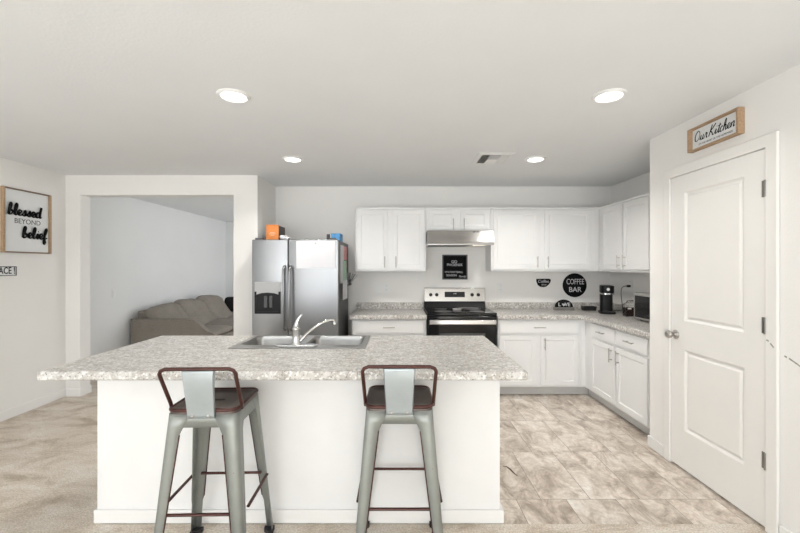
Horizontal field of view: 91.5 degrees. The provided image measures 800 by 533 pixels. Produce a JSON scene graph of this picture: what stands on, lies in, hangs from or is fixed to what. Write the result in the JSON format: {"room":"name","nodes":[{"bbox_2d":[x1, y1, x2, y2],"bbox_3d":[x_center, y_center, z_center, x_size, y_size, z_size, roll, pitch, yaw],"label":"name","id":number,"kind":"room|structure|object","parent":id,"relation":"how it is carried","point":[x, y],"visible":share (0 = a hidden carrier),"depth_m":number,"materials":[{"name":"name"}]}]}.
{"room":"kitchen","nodes":[
{"label":"kitchen","id":0,"kind":"room"},
{"bbox_2d":[0,157,65,412],"bbox_3d":[-3.720,0.210,0.340,0.100,2.430,7.880,0,0,0],"label":"wall","id":1,"kind":"structure","parent":0,"point":[33,301],"depth_m":3.90,"materials":[{"name":"white paint"}]},
{"bbox_2d":[0,266,16,275],"bbox_3d":[-3.663,0.043,3.502,0.012,0.088,0.435,0,0,0],"label":"word sign","id":2,"kind":"object","parent":1,"relation":"attached to","point":[4,270],"visible":1,"depth_m":3.65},
{"bbox_2d":[0,186,51,253],"bbox_3d":[-3.653,-0.436,3.826,0.032,0.610,0.497,0,0,0],"label":"framed sign","id":3,"kind":"object","parent":1,"relation":"attached to","point":[25,216],"visible":1,"depth_m":3.80,"materials":[{"name":"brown wood"}]},
{"bbox_2d":[0,389,65,421],"bbox_3d":[-3.663,1.383,0.390,0.013,0.085,7.780,0,0,0],"label":"baseboard","id":4,"kind":"structure","parent":1,"relation":"attached to","point":[23,408],"depth_m":3.87,"materials":[{"name":"white paint"}]},
{"bbox_2d":[90,197,225,355],"bbox_3d":[-3.970,0.210,6.603,0.100,2.430,4.355,0,0,0],"label":"wall","id":5,"kind":"structure","parent":0,"point":[152,254],"depth_m":5.89,"materials":[{"name":"white paint"}]},
{"bbox_2d":[66,175,261,396],"bbox_3d":[-2.781,0.210,4.346,2.438,2.430,0.158,0,0,0],"label":"wall","id":6,"kind":"structure","parent":0,"point":[246,190],"depth_m":4.28,"materials":[{"name":"white paint"}]},
{"bbox_2d":[79,385,91,396],"bbox_3d":[-3.503,1.383,4.346,0.013,0.085,0.158,0,0,0],"label":"baseboard","id":7,"kind":"structure","parent":6,"relation":"attached to","point":[85,390],"depth_m":4.34,"materials":[{"name":"white paint"}]},
{"bbox_2d":[226,222,233,296],"bbox_3d":[-1.985,0.210,8.830,4.070,2.430,0.100,0,0,0],"label":"wall","id":8,"kind":"structure","parent":0,"point":[229,225],"depth_m":8.78,"materials":[{"name":"white paint"}]},
{"bbox_2d":[262,178,275,239],"bbox_3d":[-1.623,0.210,4.662,0.120,2.430,0.475,0,0,0],"label":"wall","id":9,"kind":"structure","parent":0,"point":[268,189],"depth_m":4.62,"materials":[{"name":"white paint"}]},
{"bbox_2d":[0,380,766,532],"bbox_3d":[-0.900,1.475,2.650,6.200,0.100,12.500,0,0,0],"label":"floor","id":10,"kind":"structure","parent":0,"point":[48,452],"depth_m":2.44,"materials":[{"name":"beige tile"}]},
{"bbox_2d":[130,295,233,343],"bbox_3d":[-3.269,0.978,6.987,1.210,0.893,2.787,0,0,0],"label":"sofa","id":11,"kind":"object","parent":10,"relation":"on","point":[205,315],"visible":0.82,"depth_m":5.84,"materials":[{"name":"beige fabric"}]},
{"bbox_2d":[144,302,190,318],"bbox_3d":[-3.536,0.852,6.050,0.501,0.548,0.791,0,0,0],"label":"cushion","id":12,"kind":"object","parent":11,"relation":"on","point":[173,310],"depth_m":5.94,"materials":[{"name":"brown fabric"}]},
{"bbox_2d":[174,299,215,324],"bbox_3d":[-3.527,0.832,6.747,0.482,0.569,0.797,0,0,0],"label":"cushion","id":13,"kind":"object","parent":11,"relation":"on","point":[201,310],"depth_m":6.66,"materials":[{"name":"brown fabric"}]},
{"bbox_2d":[196,295,231,318],"bbox_3d":[-3.527,0.820,7.447,0.460,0.575,0.791,0,0,0],"label":"cushion","id":14,"kind":"object","parent":11,"relation":"on","point":[216,305],"depth_m":7.29,"materials":[{"name":"brown fabric"}]},
{"bbox_2d":[205,325,232,334],"bbox_3d":[-3.230,1.025,6.150,0.920,0.150,0.820,0,0,0],"label":"seat cushion","id":15,"kind":"object","parent":11,"relation":"on","point":[219,329],"depth_m":6.21,"materials":[{"name":"grey fabric"}]},
{"bbox_2d":[205,318,233,328],"bbox_3d":[-3.230,1.025,6.990,0.920,0.150,0.820,0,0,0],"label":"seat cushion","id":16,"kind":"object","parent":11,"relation":"on","point":[211,321],"depth_m":6.74,"materials":[{"name":"grey fabric"}]},
{"bbox_2d":[224,297,233,311],"bbox_3d":[-3.461,0.785,8.130,0.400,0.307,0.142,0,0,0],"label":"throw pillow","id":17,"kind":"object","parent":11,"relation":"on","point":[229,301],"visible":0.4,"depth_m":8.07,"materials":[{"name":"black fabric"}]},
{"bbox_2d":[154,367,274,532],"bbox_3d":[-0.890,0.932,1.895,0.431,0.986,0.431,0,0,-2],"label":"bar stool","id":18,"kind":"object","parent":10,"relation":"on","point":[204,406],"visible":1,"depth_m":1.74,"materials":[{"name":"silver metal"}]},
{"bbox_2d":[356,365,442,532],"bbox_3d":[-0.003,0.932,1.935,0.431,0.986,0.431,0,0,0],"label":"bar stool","id":19,"kind":"object","parent":10,"relation":"on","point":[397,401],"visible":1,"depth_m":1.77,"materials":[{"name":"grey metal"}]},
{"bbox_2d":[0,0,799,221],"bbox_3d":[-0.650,-1.055,2.650,6.900,0.100,12.700,0,0,0],"label":"ceiling","id":20,"kind":"structure","parent":0,"point":[368,93],"depth_m":2.15,"materials":[{"name":"white paint"}]},
{"bbox_2d":[216,88,250,102],"bbox_3d":[-0.976,-0.998,2.290,0.188,0.014,0.188,0,0,0],"label":"recessed light","id":21,"kind":"object","parent":20,"relation":"in","point":[232,95],"visible":1,"depth_m":2.28,"materials":[{"name":"white plastic"}]},
{"bbox_2d":[221,92,245,100],"bbox_3d":[-0.976,-1.001,2.290,0.135,0.004,0.135,0,0,0],"label":"diffuser","id":22,"kind":"object","parent":21,"relation":"attached to","point":[227,96],"depth_m":2.29,"materials":[{"name":"white plastic"}]},
{"bbox_2d":[282,156,302,162],"bbox_3d":[-1.000,-0.998,3.640,0.188,0.014,0.188,0,0,0],"label":"recessed light","id":23,"kind":"object","parent":20,"relation":"in","point":[294,159],"visible":1,"depth_m":3.63,"materials":[{"name":"white plastic"}]},
{"bbox_2d":[286,158,299,160],"bbox_3d":[-1.000,-1.001,3.640,0.135,0.004,0.135,0,0,0],"label":"diffuser","id":24,"kind":"object","parent":23,"relation":"attached to","point":[287,159],"depth_m":3.64,"materials":[{"name":"white plastic"}]},
{"bbox_2d":[472,153,514,163],"bbox_3d":[0.860,-0.996,3.630,0.320,0.016,0.384,0,0,0],"label":"ceiling vent","id":25,"kind":"object","parent":20,"relation":"in","point":[482,158],"visible":1,"depth_m":3.59,"materials":[{"name":"white plastic"}]},
{"bbox_2d":[525,156,545,162],"bbox_3d":[1.265,-0.998,3.640,0.188,0.014,0.188,0,0,0],"label":"recessed light","id":26,"kind":"object","parent":20,"relation":"in","point":[533,159],"visible":1,"depth_m":3.63,"materials":[{"name":"white plastic"}]},
{"bbox_2d":[528,158,542,160],"bbox_3d":[1.265,-1.001,3.640,0.135,0.004,0.135,0,0,0],"label":"diffuser","id":27,"kind":"object","parent":26,"relation":"attached to","point":[529,159],"depth_m":3.64,"materials":[{"name":"white plastic"}]},
{"bbox_2d":[591,88,627,102],"bbox_3d":[1.228,-0.998,2.290,0.188,0.014,0.188,0,0,0],"label":"recessed light","id":28,"kind":"object","parent":20,"relation":"in","point":[614,94],"visible":1,"depth_m":2.28,"materials":[{"name":"white plastic"}]},
{"bbox_2d":[596,92,621,100],"bbox_3d":[1.228,-1.001,2.290,0.135,0.004,0.135,0,0,0],"label":"diffuser","id":29,"kind":"object","parent":28,"relation":"attached to","point":[600,96],"depth_m":2.29,"materials":[{"name":"white plastic"}]},
{"bbox_2d":[101,394,759,523],"bbox_3d":[0.545,1.476,3.579,4.410,0.099,2.842,0,0,0],"label":"floor tile","id":30,"kind":"structure","parent":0,"point":[565,458],"depth_m":2.67,"materials":[{"name":"tile"}]},
{"bbox_2d":[94,380,503,522],"bbox_3d":[-0.560,0.991,2.519,2.275,0.868,0.720,0,0,0],"label":"kitchen island","id":31,"kind":"object","parent":30,"relation":"on","point":[313,430],"visible":0.52,"depth_m":2.17,"materials":[{"name":"paint"}]},
{"bbox_2d":[37,336,527,379],"bbox_3d":[-0.574,0.534,2.395,2.397,0.046,1.000,0,0,0],"label":"island countertop","id":32,"kind":"structure","parent":31,"relation":"on","point":[454,357],"depth_m":2.12,"materials":[{"name":"stone"}]},
{"bbox_2d":[228,335,369,348],"bbox_3d":[-0.640,0.598,2.633,0.850,0.187,0.440,0,0,0],"label":"sink","id":33,"kind":"object","parent":32,"relation":"in","point":[257,341],"visible":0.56,"depth_m":2.81,"materials":[{"name":"metal"}]},
{"bbox_2d":[275,314,335,346],"bbox_3d":[-0.595,0.400,2.478,0.388,0.207,0.112,0,0,-15],"label":"kitchen faucet","id":34,"kind":"object","parent":32,"relation":"on","point":[296,340],"visible":1,"depth_m":2.45,"materials":[{"name":"silver metal"}]},
{"bbox_2d":[252,238,347,335],"bbox_3d":[-1.091,0.553,4.409,0.898,1.703,0.872,0,0,0],"label":"refrigerator","id":35,"kind":"object","parent":30,"relation":"on","point":[282,291],"visible":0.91,"depth_m":4.05,"materials":[{"name":"metal"}]},
{"bbox_2d":[256,292,277,294],"bbox_3d":[-1.372,0.275,4.039,0.226,0.030,0.008,0,0,0],"label":"control panel","id":36,"kind":"object","parent":35,"relation":"attached to","point":[257,293],"depth_m":4.04,"materials":[{"name":"grey plastic"}]},
{"bbox_2d":[266,225,284,239],"bbox_3d":[-1.407,-0.368,4.425,0.135,0.185,0.251,0,0,0],"label":"cardboard box","id":37,"kind":"object","parent":35,"relation":"on","point":[273,232],"visible":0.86,"depth_m":4.30,"materials":[{"name":"orange cardboard"}]},
{"bbox_2d":[280,235,289,239],"bbox_3d":[-1.275,-0.314,4.320,0.110,0.068,0.100,0,0,0],"label":"cloth","id":38,"kind":"object","parent":35,"relation":"on","point":[282,237],"visible":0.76,"depth_m":4.28,"materials":[{"name":"white fabric"}]},
{"bbox_2d":[296,241,334,267],"bbox_3d":[-0.875,-0.122,4.043,0.400,0.285,0.002,0,0,0],"label":"wall calendar","id":39,"kind":"object","parent":35,"relation":"attached to","point":[309,254],"visible":1,"depth_m":4.04,"materials":[{"name":"white paper"}]},
{"bbox_2d":[331,233,342,241],"bbox_3d":[-0.700,-0.319,4.340,0.100,0.085,0.180,0,0,0],"label":"cardboard box","id":40,"kind":"object","parent":35,"relation":"on","point":[338,236],"visible":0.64,"depth_m":4.25,"materials":[{"name":"blue cardboard"}]},
{"bbox_2d":[340,245,343,283],"bbox_3d":[-0.640,-0.025,4.310,0.002,0.420,0.220,0,0,1],"label":"paper sheet","id":41,"kind":"object","parent":35,"relation":"attached to","point":[341,246],"visible":0.87,"depth_m":4.27,"materials":[{"name":"white paper"}]},
{"bbox_2d":[343,261,346,280],"bbox_3d":[-0.627,0.050,4.430,0.004,0.230,0.180,0,0,4],"label":"paper sheet","id":42,"kind":"object","parent":35,"relation":"attached to","point":[344,262],"visible":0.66,"depth_m":4.42,"materials":[{"name":"green paper"}]},
{"bbox_2d":[343,280,346,299],"bbox_3d":[-0.615,0.260,4.360,0.004,0.210,0.280,0,0,2],"label":"paper sheet","id":43,"kind":"object","parent":35,"relation":"attached to","point":[344,281],"visible":1,"depth_m":4.33,"materials":[{"name":"white paper"}]},
{"bbox_2d":[344,246,346,259],"bbox_3d":[-0.636,-0.152,4.540,0.002,0.155,0.240,0,0,1],"label":"paper sheet","id":44,"kind":"object","parent":35,"relation":"attached to","point":[345,248],"visible":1,"depth_m":4.55,"materials":[{"name":"red paper"}]},
{"bbox_2d":[347,272,356,284],"bbox_3d":[-0.580,0.149,4.690,0.130,0.153,0.140,0,0,0],"label":"holder","id":45,"kind":"object","parent":35,"relation":"attached to","point":[349,281],"visible":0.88,"depth_m":4.67,"materials":[{"name":"black plastic"}]},
{"bbox_2d":[352,320,425,335],"bbox_3d":[-0.120,1.002,4.552,0.820,0.846,0.636,0,0,0],"label":"base cabinet","id":46,"kind":"object","parent":30,"relation":"on","point":[359,327],"visible":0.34,"depth_m":4.27,"materials":[{"name":"white paint"}]},
{"bbox_2d":[349,302,426,319],"bbox_3d":[-0.131,0.514,4.572,0.849,0.129,0.654,0,0,0],"label":"countertop","id":47,"kind":"structure","parent":46,"relation":"on","point":[364,310],"depth_m":4.59,"materials":[{"name":"stone"}]},
{"bbox_2d":[424,288,496,345],"bbox_3d":[0.678,0.830,4.537,0.758,1.130,0.697,0,0,0],"label":"stove","id":48,"kind":"object","parent":30,"relation":"on","point":[442,320],"visible":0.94,"depth_m":4.28,"materials":[{"name":"black metal"}]},
{"bbox_2d":[424,308,496,314],"bbox_3d":[0.678,0.518,4.550,0.758,0.022,0.600,0,0,0],"label":"cooktop","id":49,"kind":"object","parent":48,"relation":"in","point":[429,311],"depth_m":4.39,"materials":[{"name":"black glass"}]},
{"bbox_2d":[497,319,580,393],"bbox_3d":[1.532,1.002,4.552,0.915,0.846,0.636,0,0,0],"label":"base cabinet","id":50,"kind":"object","parent":30,"relation":"on","point":[549,351],"visible":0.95,"depth_m":4.28,"materials":[{"name":"white paint"}]},
{"bbox_2d":[578,320,597,399],"bbox_3d":[2.075,1.002,4.298,0.166,0.846,0.325,0,0,0],"label":"cabinet filler","id":51,"kind":"object","parent":30,"relation":"on","point":[585,388],"visible":0.45,"depth_m":4.28,"materials":[{"name":"white paint"}]},
{"bbox_2d":[591,322,649,434],"bbox_3d":[2.300,1.002,3.653,0.636,0.846,0.960,0,0,0],"label":"base cabinet","id":52,"kind":"object","parent":30,"relation":"on","point":[620,360],"visible":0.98,"depth_m":3.55,"materials":[{"name":"white paint"}]},
{"bbox_2d":[485,302,649,338],"bbox_3d":[1.855,0.514,3.997,1.583,0.129,1.804,0,0,0],"label":"countertop","id":53,"kind":"structure","parent":52,"relation":"on","point":[504,310],"depth_m":4.31,"materials":[{"name":"stone"}]},
{"bbox_2d":[553,299,573,309],"bbox_3d":[1.995,0.466,4.751,0.236,0.127,0.058,0,0,0],"label":"sign","id":54,"kind":"object","parent":53,"relation":"on","point":[563,304],"visible":1,"depth_m":4.74,"materials":[{"name":"black wood"}]},
{"bbox_2d":[581,306,596,310],"bbox_3d":[2.275,0.504,4.700,0.156,0.050,0.100,0,0,0],"label":"tray","id":55,"kind":"object","parent":53,"relation":"on","point":[584,308],"visible":1,"depth_m":4.66,"materials":[{"name":"black"}]},
{"bbox_2d":[598,285,615,313],"bbox_3d":[2.348,0.372,4.429,0.160,0.315,0.240,0,0,20],"label":"coffee maker","id":56,"kind":"object","parent":53,"relation":"on","point":[606,292],"visible":1,"depth_m":4.40,"materials":[{"name":"black plastic"}]},
{"bbox_2d":[623,299,633,316],"bbox_3d":[2.455,0.435,4.129,0.148,0.188,0.122,0,0,8],"label":"coffee canister","id":57,"kind":"object","parent":53,"relation":"on","point":[628,306],"visible":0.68,"depth_m":4.08,"materials":[{"name":"clear glass"}]},
{"bbox_2d":[634,292,649,321],"bbox_3d":[2.468,0.392,3.645,0.304,0.275,0.460,0,0,0],"label":"microwave oven","id":58,"kind":"object","parent":53,"relation":"on","point":[641,299],"visible":0.33,"depth_m":3.74,"materials":[{"name":"metal"}]},
{"bbox_2d":[276,187,610,334],"bbox_3d":[0.543,0.210,4.965,4.450,2.430,0.130,0,0,0],"label":"wall","id":59,"kind":"structure","parent":0,"point":[304,212],"depth_m":4.90,"materials":[{"name":"white paint"}]},
{"bbox_2d":[356,302,422,308],"bbox_3d":[-0.126,0.490,4.888,0.839,0.080,0.020,0,0,0],"label":"backsplash","id":60,"kind":"structure","parent":59,"relation":"attached to","point":[359,305],"depth_m":4.88,"materials":[{"name":"stone"}]},
{"bbox_2d":[355,207,425,270],"bbox_3d":[-0.109,-0.318,4.715,0.828,0.750,0.361,0,0,0],"label":"upper cabinet","id":61,"kind":"object","parent":59,"relation":"attached to","point":[387,238],"visible":1,"depth_m":4.58,"materials":[{"name":"white paint"}]},
{"bbox_2d":[442,255,467,279],"bbox_3d":[0.688,0.008,4.888,0.315,0.310,0.022,0,0,0],"label":"letter board","id":62,"kind":"object","parent":59,"relation":"attached to","point":[454,267],"visible":1,"depth_m":4.89,"materials":[{"name":"black plastic"}]},
{"bbox_2d":[426,207,490,231],"bbox_3d":[0.688,-0.552,4.715,0.760,0.282,0.361,0,0,0],"label":"upper cabinet","id":63,"kind":"object","parent":59,"relation":"attached to","point":[437,218],"visible":0.91,"depth_m":4.58,"materials":[{"name":"white paint"}]},
{"bbox_2d":[426,231,493,246],"bbox_3d":[0.688,-0.326,4.654,0.754,0.166,0.488,0,0,0],"label":"range hood","id":64,"kind":"object","parent":63,"relation":"attached to","point":[433,238],"visible":0.83,"depth_m":4.43,"materials":[{"name":"metal"}]},
{"bbox_2d":[485,207,598,270],"bbox_3d":[1.706,-0.318,4.715,1.270,0.750,0.361,0,0,0],"label":"upper cabinet","id":65,"kind":"object","parent":59,"relation":"attached to","point":[525,238],"visible":0.97,"depth_m":4.58,"materials":[{"name":"white paint"}]},
{"bbox_2d":[485,302,599,308],"bbox_3d":[1.845,0.490,4.888,1.561,0.080,0.020,0,0,0],"label":"backsplash","id":66,"kind":"structure","parent":59,"relation":"attached to","point":[489,305],"depth_m":4.88,"materials":[{"name":"stone"}]},
{"bbox_2d":[536,279,550,286],"bbox_3d":[1.800,0.206,4.892,0.180,0.106,0.013,0,0,0],"label":"sign","id":67,"kind":"object","parent":59,"relation":"attached to","point":[540,282],"visible":1,"depth_m":4.89,"materials":[{"name":"black wood"}]},
{"bbox_2d":[563,273,586,296],"bbox_3d":[2.190,0.235,4.891,0.298,0.298,0.016,0,0,0],"label":"round sign","id":68,"kind":"object","parent":59,"relation":"attached to","point":[574,285],"visible":1,"depth_m":4.88,"materials":[{"name":"black wood"}]},
{"bbox_2d":[611,172,649,303],"bbox_3d":[2.708,0.210,3.995,0.120,2.430,1.810,0,0,0],"label":"wall","id":69,"kind":"structure","parent":0,"point":[639,185],"depth_m":4.50,"materials":[{"name":"white paint"}]},
{"bbox_2d":[613,303,622,310],"bbox_3d":[2.636,0.490,3.999,0.020,0.080,1.798,0,0,0],"label":"backsplash","id":70,"kind":"structure","parent":69,"relation":"attached to","point":[616,306],"depth_m":4.71,"materials":[{"name":"stone"}]},
{"bbox_2d":[613,285,630,310],"bbox_3d":[2.547,0.360,4.469,0.185,0.298,0.050,0,0,6],"label":"power cord","id":71,"kind":"object","parent":69,"relation":"attached to","point":[627,285],"visible":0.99,"depth_m":4.46,"materials":[{"name":"black plastic"}]},
{"bbox_2d":[598,192,649,272],"bbox_3d":[2.466,-0.318,4.103,0.361,0.750,0.970,0,0,0],"label":"upper cabinet","id":72,"kind":"object","parent":69,"relation":"attached to","point":[624,225],"visible":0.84,"depth_m":4.01,"materials":[{"name":"white paint"}]},
{"bbox_2d":[629,279,632,288],"bbox_3d":[2.643,0.200,4.470,0.009,0.115,0.070,0,0,0],"label":"wall outlet","id":73,"kind":"object","parent":69,"relation":"attached to","point":[630,280],"visible":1,"depth_m":4.45,"materials":[{"name":"white plastic"}]},
{"bbox_2d":[650,64,799,532],"bbox_3d":[2.030,0.210,-0.255,0.140,2.430,6.690,0,0,0],"label":"wall","id":74,"kind":"structure","parent":0,"point":[772,105],"depth_m":2.05,"materials":[{"name":"white paint"}]},
{"bbox_2d":[647,435,662,455],"bbox_3d":[1.974,1.383,3.009,0.013,0.085,0.188,0,0,0],"label":"baseboard","id":75,"kind":"structure","parent":74,"relation":"attached to","point":[652,443],"depth_m":3.00,"materials":[{"name":"white paint"}]},
{"bbox_2d":[665,149,765,526],"bbox_3d":[1.954,0.386,2.464,0.105,2.046,0.748,0,0,0],"label":"door","id":76,"kind":"structure","parent":74,"relation":"in","point":[717,333],"depth_m":2.39,"materials":[{"name":"white paint"}]},
{"bbox_2d":[687,107,744,152],"bbox_3d":[1.959,-0.841,2.436,0.040,0.152,0.395,0,0,0],"label":"framed sign","id":77,"kind":"object","parent":74,"relation":"attached to","point":[728,125],"visible":1,"depth_m":2.41,"materials":[{"name":"brown wood"}]},
{"bbox_2d":[663,130,779,532],"bbox_3d":[1.971,0.357,2.470,0.018,2.135,0.880,0,0,0],"label":"trim","id":78,"kind":"structure","parent":74,"relation":"attached to","point":[770,142],"depth_m":2.08,"materials":[{"name":"white paint"}]},
{"bbox_2d":[779,525,791,532],"bbox_3d":[1.974,1.383,-0.738,0.013,0.085,5.525,0,0,0],"label":"baseboard","id":79,"kind":"structure","parent":74,"relation":"attached to","point":[782,529],"depth_m":2.00,"materials":[{"name":"white paint"}]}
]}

